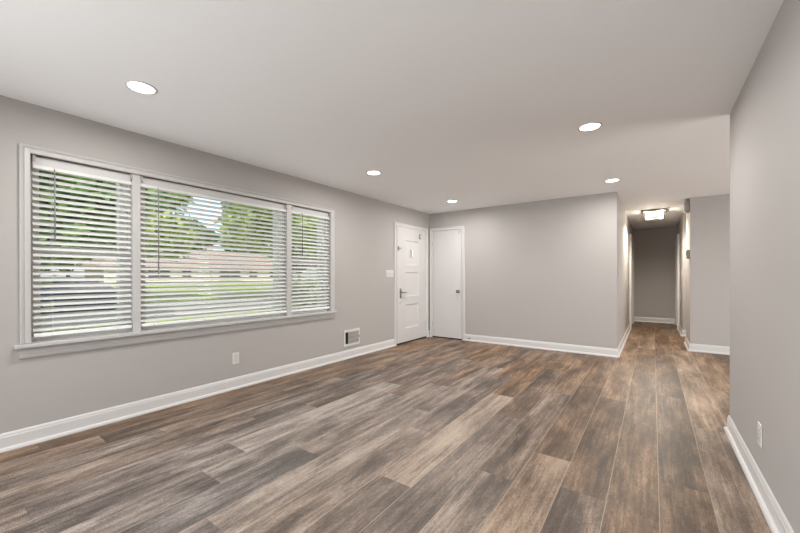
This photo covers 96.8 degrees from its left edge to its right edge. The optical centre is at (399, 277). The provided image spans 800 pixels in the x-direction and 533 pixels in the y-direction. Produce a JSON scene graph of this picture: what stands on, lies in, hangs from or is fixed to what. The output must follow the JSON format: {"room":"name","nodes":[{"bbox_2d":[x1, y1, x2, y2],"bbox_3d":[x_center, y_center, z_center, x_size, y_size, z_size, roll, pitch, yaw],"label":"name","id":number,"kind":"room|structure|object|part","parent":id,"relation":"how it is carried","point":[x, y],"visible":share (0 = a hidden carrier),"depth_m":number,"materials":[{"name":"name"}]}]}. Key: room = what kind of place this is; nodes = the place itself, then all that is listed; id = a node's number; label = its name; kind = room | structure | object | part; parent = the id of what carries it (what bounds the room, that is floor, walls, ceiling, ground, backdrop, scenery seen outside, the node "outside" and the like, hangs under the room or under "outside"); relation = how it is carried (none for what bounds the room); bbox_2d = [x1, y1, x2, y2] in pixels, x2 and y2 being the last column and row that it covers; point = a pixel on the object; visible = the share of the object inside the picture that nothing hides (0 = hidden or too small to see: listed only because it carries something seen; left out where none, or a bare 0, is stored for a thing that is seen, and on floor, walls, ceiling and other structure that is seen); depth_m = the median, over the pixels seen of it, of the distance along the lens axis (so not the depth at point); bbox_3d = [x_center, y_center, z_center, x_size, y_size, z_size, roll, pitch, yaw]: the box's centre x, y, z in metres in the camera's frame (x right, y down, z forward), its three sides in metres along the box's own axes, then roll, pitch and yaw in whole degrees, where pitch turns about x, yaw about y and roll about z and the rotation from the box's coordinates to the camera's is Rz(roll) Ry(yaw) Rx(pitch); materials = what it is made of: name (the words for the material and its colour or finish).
{"room":"empty living room","nodes":[
{"label":"empty living room","id":0,"kind":"room"},
{"bbox_2d":[0,95,428,433],"bbox_3d":[-2.017,-0.032,3.667,0.270,2.440,8.835,0,0,35],"label":"wall","id":1,"kind":"structure","parent":0,"point":[34,391],"depth_m":3.27,"materials":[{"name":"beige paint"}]},
{"bbox_2d":[30,156,129,341],"bbox_3d":[-2.589,-0.202,2.883,0.156,1.376,0.616,0,0,35],"label":"window","id":2,"kind":"structure","parent":1,"relation":"in","point":[55,337],"depth_m":2.81,"materials":[{"name":"plastic"}]},
{"bbox_3d":[-2.568,-0.530,2.867,0.033,0.692,0.588,0,0,35],"label":"sash","id":3,"kind":"part","parent":2,"relation":"part of","materials":[{"name":"plastic"}]},
{"bbox_3d":[-2.541,0.113,2.850,0.028,0.705,0.588,0,0,35],"label":"sash","id":4,"kind":"part","parent":2,"relation":"part of","materials":[{"name":"plastic"}]},
{"bbox_2d":[31,155,131,337],"bbox_3d":[-2.490,-0.226,2.819,0.076,1.319,0.601,0,0,35],"label":"window blind","id":5,"kind":"object","parent":2,"relation":"attached to","point":[37,163],"visible":1,"depth_m":2.79,"materials":[{"name":"white plastic"}]},
{"bbox_3d":[-2.496,0.420,2.826,0.052,0.027,0.595,0,0,35],"label":"rail","id":6,"kind":"part","parent":5,"relation":"part of","materials":[{"name":"white plastic"}]},
{"bbox_3d":[-2.497,-0.180,2.825,0.059,1.227,0.411,0,0,35],"label":"ladder cord","id":7,"kind":"part","parent":5,"relation":"part of","materials":[{"name":"white fabric"}]},
{"bbox_2d":[14,311,336,358],"bbox_3d":[-1.809,0.517,3.726,0.110,0.104,3.060,0,0,35],"label":"trim","id":8,"kind":"structure","parent":1,"relation":"attached to","point":[67,345],"depth_m":3.14,"materials":[{"name":"paint"}]},
{"bbox_2d":[19,143,334,343],"bbox_3d":[-1.795,-0.243,3.725,0.024,1.410,3.020,0,0,35],"label":"trim","id":9,"kind":"structure","parent":1,"relation":"attached to","point":[25,150],"depth_m":2.55,"materials":[{"name":"paint"}]},
{"bbox_2d":[130,174,291,331],"bbox_3d":[-1.922,-0.208,3.799,0.261,1.380,1.649,0,0,35],"label":"trim","id":10,"kind":"structure","parent":1,"relation":"attached to","point":[135,218],"depth_m":3.08,"materials":[{"name":"paint"}]},
{"bbox_2d":[140,188,283,329],"bbox_3d":[-1.935,-0.206,3.802,0.156,1.376,1.524,0,0,35],"label":"window","id":11,"kind":"structure","parent":1,"relation":"in","point":[141,193],"depth_m":3.88,"materials":[{"name":"plastic"}]},
{"bbox_2d":[140,176,286,326],"bbox_3d":[-1.839,-0.229,3.734,0.076,1.319,1.520,0,0,35],"label":"window blind","id":12,"kind":"object","parent":11,"relation":"attached to","point":[147,183],"visible":0.88,"depth_m":3.58,"materials":[{"name":"white plastic"}]},
{"bbox_3d":[-1.845,0.417,3.741,0.052,0.027,1.514,0,0,35],"label":"rail","id":13,"kind":"part","parent":12,"relation":"part of","materials":[{"name":"white plastic"}]},
{"bbox_2d":[0,330,429,452],"bbox_3d":[-1.869,1.126,3.615,0.031,0.122,8.515,0,0,35],"label":"baseboard","id":14,"kind":"structure","parent":1,"relation":"attached to","point":[24,437],"depth_m":3.18,"materials":[{"name":"white paint"}]},
{"bbox_2d":[232,352,238,364],"bbox_3d":[-1.753,0.862,3.796,0.009,0.122,0.076,0,0,35],"label":"wall outlet","id":15,"kind":"object","parent":1,"relation":"attached to","point":[235,356],"visible":1,"depth_m":3.79,"materials":[{"name":"white plastic"}]},
{"bbox_2d":[292,218,326,313],"bbox_3d":[-1.268,-0.209,4.740,0.156,1.376,0.645,0,0,35],"label":"window","id":16,"kind":"structure","parent":1,"relation":"in","point":[317,310],"depth_m":4.94,"materials":[{"name":"plastic"}]},
{"bbox_3d":[-1.219,0.106,4.707,0.028,0.705,0.617,0,0,35],"label":"sash","id":17,"kind":"part","parent":16,"relation":"part of","materials":[{"name":"plastic"}]},
{"bbox_2d":[292,206,329,311],"bbox_3d":[-1.172,-0.233,4.671,0.076,1.319,0.637,0,0,35],"label":"window blind","id":18,"kind":"object","parent":16,"relation":"attached to","point":[295,210],"visible":0.89,"depth_m":4.66,"materials":[{"name":"white plastic"}]},
{"bbox_3d":[-1.179,-0.187,4.676,0.059,1.227,0.447,0,0,35],"label":"ladder cord","id":19,"kind":"part","parent":18,"relation":"part of","materials":[{"name":"white fabric"}]},
{"bbox_3d":[-1.178,0.413,4.678,0.052,0.027,0.631,0,0,35],"label":"rail","id":20,"kind":"part","parent":18,"relation":"part of","materials":[{"name":"white plastic"}]},
{"bbox_3d":[-1.246,-0.537,4.724,0.033,0.692,0.617,0,0,35],"label":"sash","id":21,"kind":"part","parent":16,"relation":"part of","materials":[{"name":"plastic"}]},
{"bbox_2d":[344,328,359,346],"bbox_3d":[-0.705,0.884,5.256,0.024,0.240,0.340,0,0,35],"label":"air vent","id":22,"kind":"object","parent":1,"relation":"in","point":[352,336],"visible":1,"depth_m":5.25,"materials":[{"name":"white plastic"}]},
{"bbox_2d":[386,270,393,276],"bbox_3d":[-0.175,-0.069,6.005,0.018,0.103,0.196,0,0,35],"label":"light switch","id":23,"kind":"object","parent":1,"relation":"attached to","point":[389,273],"visible":1,"depth_m":6.00,"materials":[{"name":"white plastic"}]},
{"bbox_2d":[394,222,427,345],"bbox_3d":[0.248,0.108,6.549,0.078,2.138,1.107,0,0,35],"label":"door","id":24,"kind":"structure","parent":1,"relation":"in","point":[410,241],"depth_m":6.51,"materials":[{"name":"white paint"}]},
{"bbox_2d":[0,321,771,532],"bbox_3d":[2.854,1.181,3.436,7.934,0.001,13.700,0,0,35],"label":"floor","id":25,"kind":"structure","parent":0,"point":[428,434],"depth_m":2.39,"materials":[{"name":"brown wood"}]},
{"bbox_2d":[0,0,783,228],"bbox_3d":[2.821,-1.384,3.449,8.404,0.250,14.100,0,0,35],"label":"ceiling","id":26,"kind":"structure","parent":0,"point":[475,104],"depth_m":2.30,"materials":[{"name":"paint"}]},
{"bbox_2d":[124,80,157,94],"bbox_3d":[-1.699,-1.245,2.334,0.180,0.009,0.180,0,0,35],"label":"recessed light","id":27,"kind":"object","parent":26,"relation":"in","point":[141,87],"visible":1,"depth_m":2.32,"materials":[{"name":"white paint"}]},
{"bbox_2d":[366,170,380,174],"bbox_3d":[-0.313,-1.252,4.257,0.180,0.009,0.180,0,0,35],"label":"recessed light","id":28,"kind":"object","parent":26,"relation":"in","point":[372,172],"visible":1,"depth_m":4.23,"materials":[{"name":"white"}]},
{"bbox_2d":[578,122,601,130],"bbox_3d":[1.580,-1.252,2.958,0.180,0.009,0.180,0,0,35],"label":"recessed light","id":29,"kind":"object","parent":26,"relation":"in","point":[590,126],"visible":1,"depth_m":2.94,"materials":[{"name":"white"}]},
{"bbox_2d":[604,178,619,181],"bbox_3d":[2.755,-1.258,4.613,0.180,0.009,0.180,0,0,35],"label":"recessed light","id":30,"kind":"object","parent":26,"relation":"in","point":[614,179],"visible":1,"depth_m":4.59,"materials":[{"name":"white"}]},
{"bbox_2d":[641,208,667,219],"bbox_3d":[4.839,-1.196,6.764,0.400,0.148,0.400,0,0,35],"label":"flush ceiling light","id":31,"kind":"object","parent":26,"relation":"attached to","point":[651,211],"visible":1,"depth_m":6.71,"materials":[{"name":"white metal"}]},
{"bbox_3d":[4.839,-1.256,6.763,0.400,0.030,0.400,0,0,35],"label":"frame","id":32,"kind":"part","parent":31,"relation":"part of","materials":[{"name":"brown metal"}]},
{"bbox_2d":[429,192,617,348],"bbox_3d":[1.924,-0.045,6.210,3.202,2.440,0.120,0,0,35],"label":"wall","id":33,"kind":"structure","parent":0,"point":[545,270],"depth_m":5.84,"materials":[{"name":"beige paint"}]},
{"bbox_2d":[430,225,464,339],"bbox_3d":[0.888,0.102,6.826,0.750,2.145,0.080,0,0,35],"label":"door","id":34,"kind":"structure","parent":33,"relation":"in","point":[447,248],"depth_m":6.84,"materials":[{"name":"white paint"}]},
{"bbox_2d":[464,334,618,357],"bbox_3d":[1.895,1.114,6.142,3.234,0.122,0.031,0,0,35],"label":"baseboard","id":35,"kind":"structure","parent":33,"relation":"attached to","point":[599,351],"depth_m":5.79,"materials":[{"name":"white paint"}]},
{"bbox_2d":[618,195,632,345],"bbox_3d":[4.684,-0.053,7.428,0.120,2.440,5.065,0,0,35],"label":"wall","id":36,"kind":"structure","parent":0,"point":[625,228],"depth_m":6.39,"materials":[{"name":"beige paint"}]},
{"bbox_2d":[617,324,630,356],"bbox_3d":[4.703,1.106,7.326,0.031,0.122,5.216,0,0,35],"label":"baseboard","id":37,"kind":"structure","parent":36,"relation":"attached to","point":[623,341],"depth_m":6.20,"materials":[{"name":"white paint"}]},
{"bbox_2d":[629,234,633,328],"bbox_3d":[5.545,0.096,8.500,0.041,2.134,1.288,0,0,35],"label":"door","id":38,"kind":"structure","parent":36,"relation":"in","point":[631,239],"depth_m":7.99,"materials":[{"name":"white paint"}]},
{"bbox_2d":[633,227,676,318],"bbox_3d":[6.608,-0.060,9.240,1.153,2.440,0.120,0,0,35],"label":"wall","id":39,"kind":"structure","parent":0,"point":[654,248],"depth_m":9.18,"materials":[{"name":"beige paint"}]},
{"bbox_2d":[634,317,674,323],"bbox_3d":[6.566,1.098,9.182,0.913,0.122,0.031,0,0,35],"label":"baseboard","id":40,"kind":"structure","parent":39,"relation":"attached to","point":[639,319],"depth_m":9.17,"materials":[{"name":"white paint"}]},
{"bbox_2d":[677,213,685,329],"bbox_3d":[6.330,-0.057,7.959,0.120,2.440,2.290,0,0,35],"label":"wall","id":41,"kind":"structure","parent":0,"point":[681,226],"depth_m":7.11,"materials":[{"name":"beige paint"}]},
{"bbox_2d":[675,234,679,329],"bbox_3d":[6.465,0.095,8.287,0.041,2.134,0.928,0,0,35],"label":"door","id":42,"kind":"structure","parent":41,"relation":"in","point":[677,238],"depth_m":7.92,"materials":[{"name":"white paint"}]},
{"bbox_2d":[678,324,685,336],"bbox_3d":[6.750,1.102,7.645,1.231,0.122,2.321,0,0,35],"label":"baseboard","id":43,"kind":"structure","parent":41,"relation":"attached to","point":[682,332],"depth_m":7.12,"materials":[{"name":"white paint"}]},
{"bbox_2d":[686,194,729,346],"bbox_3d":[6.418,-0.049,4.894,3.818,2.440,0.823,0,0,35],"label":"wall","id":44,"kind":"structure","parent":0,"point":[708,217],"depth_m":5.54,"materials":[{"name":"beige paint"}]},
{"bbox_2d":[684,200,689,212],"bbox_3d":[4.672,-1.153,5.790,0.066,0.180,0.200,0,0,35],"label":"door chime","id":45,"kind":"object","parent":44,"relation":"attached to","point":[687,202],"visible":1,"depth_m":5.71,"materials":[{"name":"grey plastic"}]},
{"bbox_2d":[686,250,689,258],"bbox_3d":[4.661,-0.373,5.755,0.042,0.140,0.115,0,0,35],"label":"thermostat","id":46,"kind":"object","parent":44,"relation":"attached to","point":[687,251],"visible":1,"depth_m":5.71,"materials":[{"name":"grey plastic"}]},
{"bbox_2d":[684,337,729,354],"bbox_3d":[6.407,1.110,4.906,3.850,0.122,0.885,0,0,35],"label":"baseboard","id":47,"kind":"structure","parent":44,"relation":"attached to","point":[725,350],"depth_m":5.54,"materials":[{"name":"white paint"}]},
{"bbox_2d":[730,0,799,532],"bbox_3d":[0.818,-0.028,0.215,0.120,2.440,6.100,0,0,35],"label":"wall","id":48,"kind":"structure","parent":0,"point":[765,115],"depth_m":1.80,"materials":[{"name":"beige paint"}]},
{"bbox_2d":[724,415,793,532],"bbox_3d":[0.829,1.131,0.231,0.182,0.122,6.131,0,0,35],"label":"baseboard","id":49,"kind":"structure","parent":48,"relation":"attached to","point":[777,521],"depth_m":1.92,"materials":[{"name":"white paint"}]},
{"bbox_2d":[758,421,761,447],"bbox_3d":[1.971,0.861,1.948,0.009,0.122,0.076,0,0,35],"label":"wall outlet","id":50,"kind":"object","parent":48,"relation":"attached to","point":[759,424],"visible":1,"depth_m":1.94,"materials":[{"name":"white plastic"}]},
{"label":"outside","id":51,"kind":"structure","parent":0,"visible":0},
{"bbox_2d":[40,279,316,331],"bbox_3d":[-31.470,1.171,76.413,132.000,0.790,168.000,0,0,35],"label":"lawn","id":52,"kind":"structure","parent":51,"point":[293,279],"depth_m":32.73,"materials":[{"name":"green plant"}]},
{"bbox_2d":[40,257,93,276],"bbox_3d":[-50.600,-8.223,54.566,11.917,19.030,11.362,0,0,-2],"label":"tree","id":53,"kind":"object","parent":52,"relation":"on","point":[57,257],"visible":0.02,"depth_m":53.53,"materials":[{"name":"green plant"}]},
{"bbox_2d":[39,170,176,259],"bbox_3d":[-11.460,-3.139,11.450,7.902,10.241,8.386,0,0,-38],"label":"leafy tree","id":54,"kind":"object","parent":52,"relation":"on","point":[40,171],"visible":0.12,"depth_m":10.77,"materials":[{"name":"green plant"}]},
{"bbox_2d":[145,193,199,261],"bbox_3d":[-18.538,-4.450,23.265,9.691,12.731,9.628,0,0,6],"label":"leafy tree","id":55,"kind":"object","parent":52,"relation":"on","point":[177,199],"visible":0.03,"depth_m":23.92,"materials":[{"name":"green plant"}]},
{"bbox_2d":[80,248,272,282],"bbox_3d":[-31.833,-1.853,57.020,9.200,6.200,28.200,0,0,35],"label":"house","id":56,"kind":"structure","parent":52,"relation":"on","point":[204,248],"depth_m":53.00,"materials":[{"name":"red brick"}]},
{"bbox_2d":[181,218,220,249],"bbox_3d":[-46.001,-6.088,79.792,12.449,14.417,12.169,0,0,-8],"label":"tree","id":57,"kind":"object","parent":52,"relation":"on","point":[181,218],"visible":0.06,"depth_m":78.99,"materials":[{"name":"green plant"}]},
{"bbox_2d":[213,202,303,279],"bbox_3d":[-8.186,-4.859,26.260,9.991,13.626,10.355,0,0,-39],"label":"leafy tree","id":58,"kind":"object","parent":52,"relation":"on","point":[232,204],"visible":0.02,"depth_m":24.08,"materials":[{"name":"green plant"}]},
{"bbox_2d":[292,279,316,308],"bbox_3d":[-4.606,0.987,16.360,1.906,1.992,1.867,0,0,-17],"label":"round shrub","id":59,"kind":"object","parent":52,"relation":"on","point":[306,279],"visible":0.16,"depth_m":16.09,"materials":[{"name":"green plant"}]},
{"bbox_2d":[292,214,316,258],"bbox_3d":[-2.960,-2.825,19.571,6.094,9.582,5.837,0,0,-5],"label":"leafy tree","id":60,"kind":"object","parent":52,"relation":"on","point":[292,214],"visible":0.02,"depth_m":17.42,"materials":[{"name":"green plant"}]},
{"bbox_2d":[293,247,316,279],"bbox_3d":[-23.636,-9.149,84.906,11.387,20.712,11.925,0,0,-31],"label":"tree","id":61,"kind":"object","parent":52,"relation":"on","point":[296,247],"visible":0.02,"depth_m":84.13,"materials":[{"name":"green plant"}]},
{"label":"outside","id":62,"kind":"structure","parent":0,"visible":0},
{"bbox_2d":[40,296,313,319],"bbox_3d":[4.868,1.565,45.640,7.000,0.105,160.000,0,0,35],"label":"road","id":63,"kind":"structure","parent":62,"point":[311,296],"depth_m":17.98,"materials":[{"name":"grey asphalt"}]},
{"bbox_2d":[40,281,116,313],"bbox_3d":[-15.401,0.881,17.336,1.824,1.475,4.540,0,0,35],"label":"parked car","id":64,"kind":"object","parent":63,"relation":"on","point":[48,281],"visible":0.11,"depth_m":16.47,"materials":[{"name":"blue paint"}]},
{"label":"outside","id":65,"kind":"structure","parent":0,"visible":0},
{"bbox_2d":[41,303,311,325],"bbox_3d":[9.715,1.561,42.189,1.300,0.115,160.000,0,0,35],"label":"sidewalk","id":66,"kind":"structure","parent":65,"point":[310,303],"depth_m":15.03,"materials":[{"name":"concrete"}]}
]}

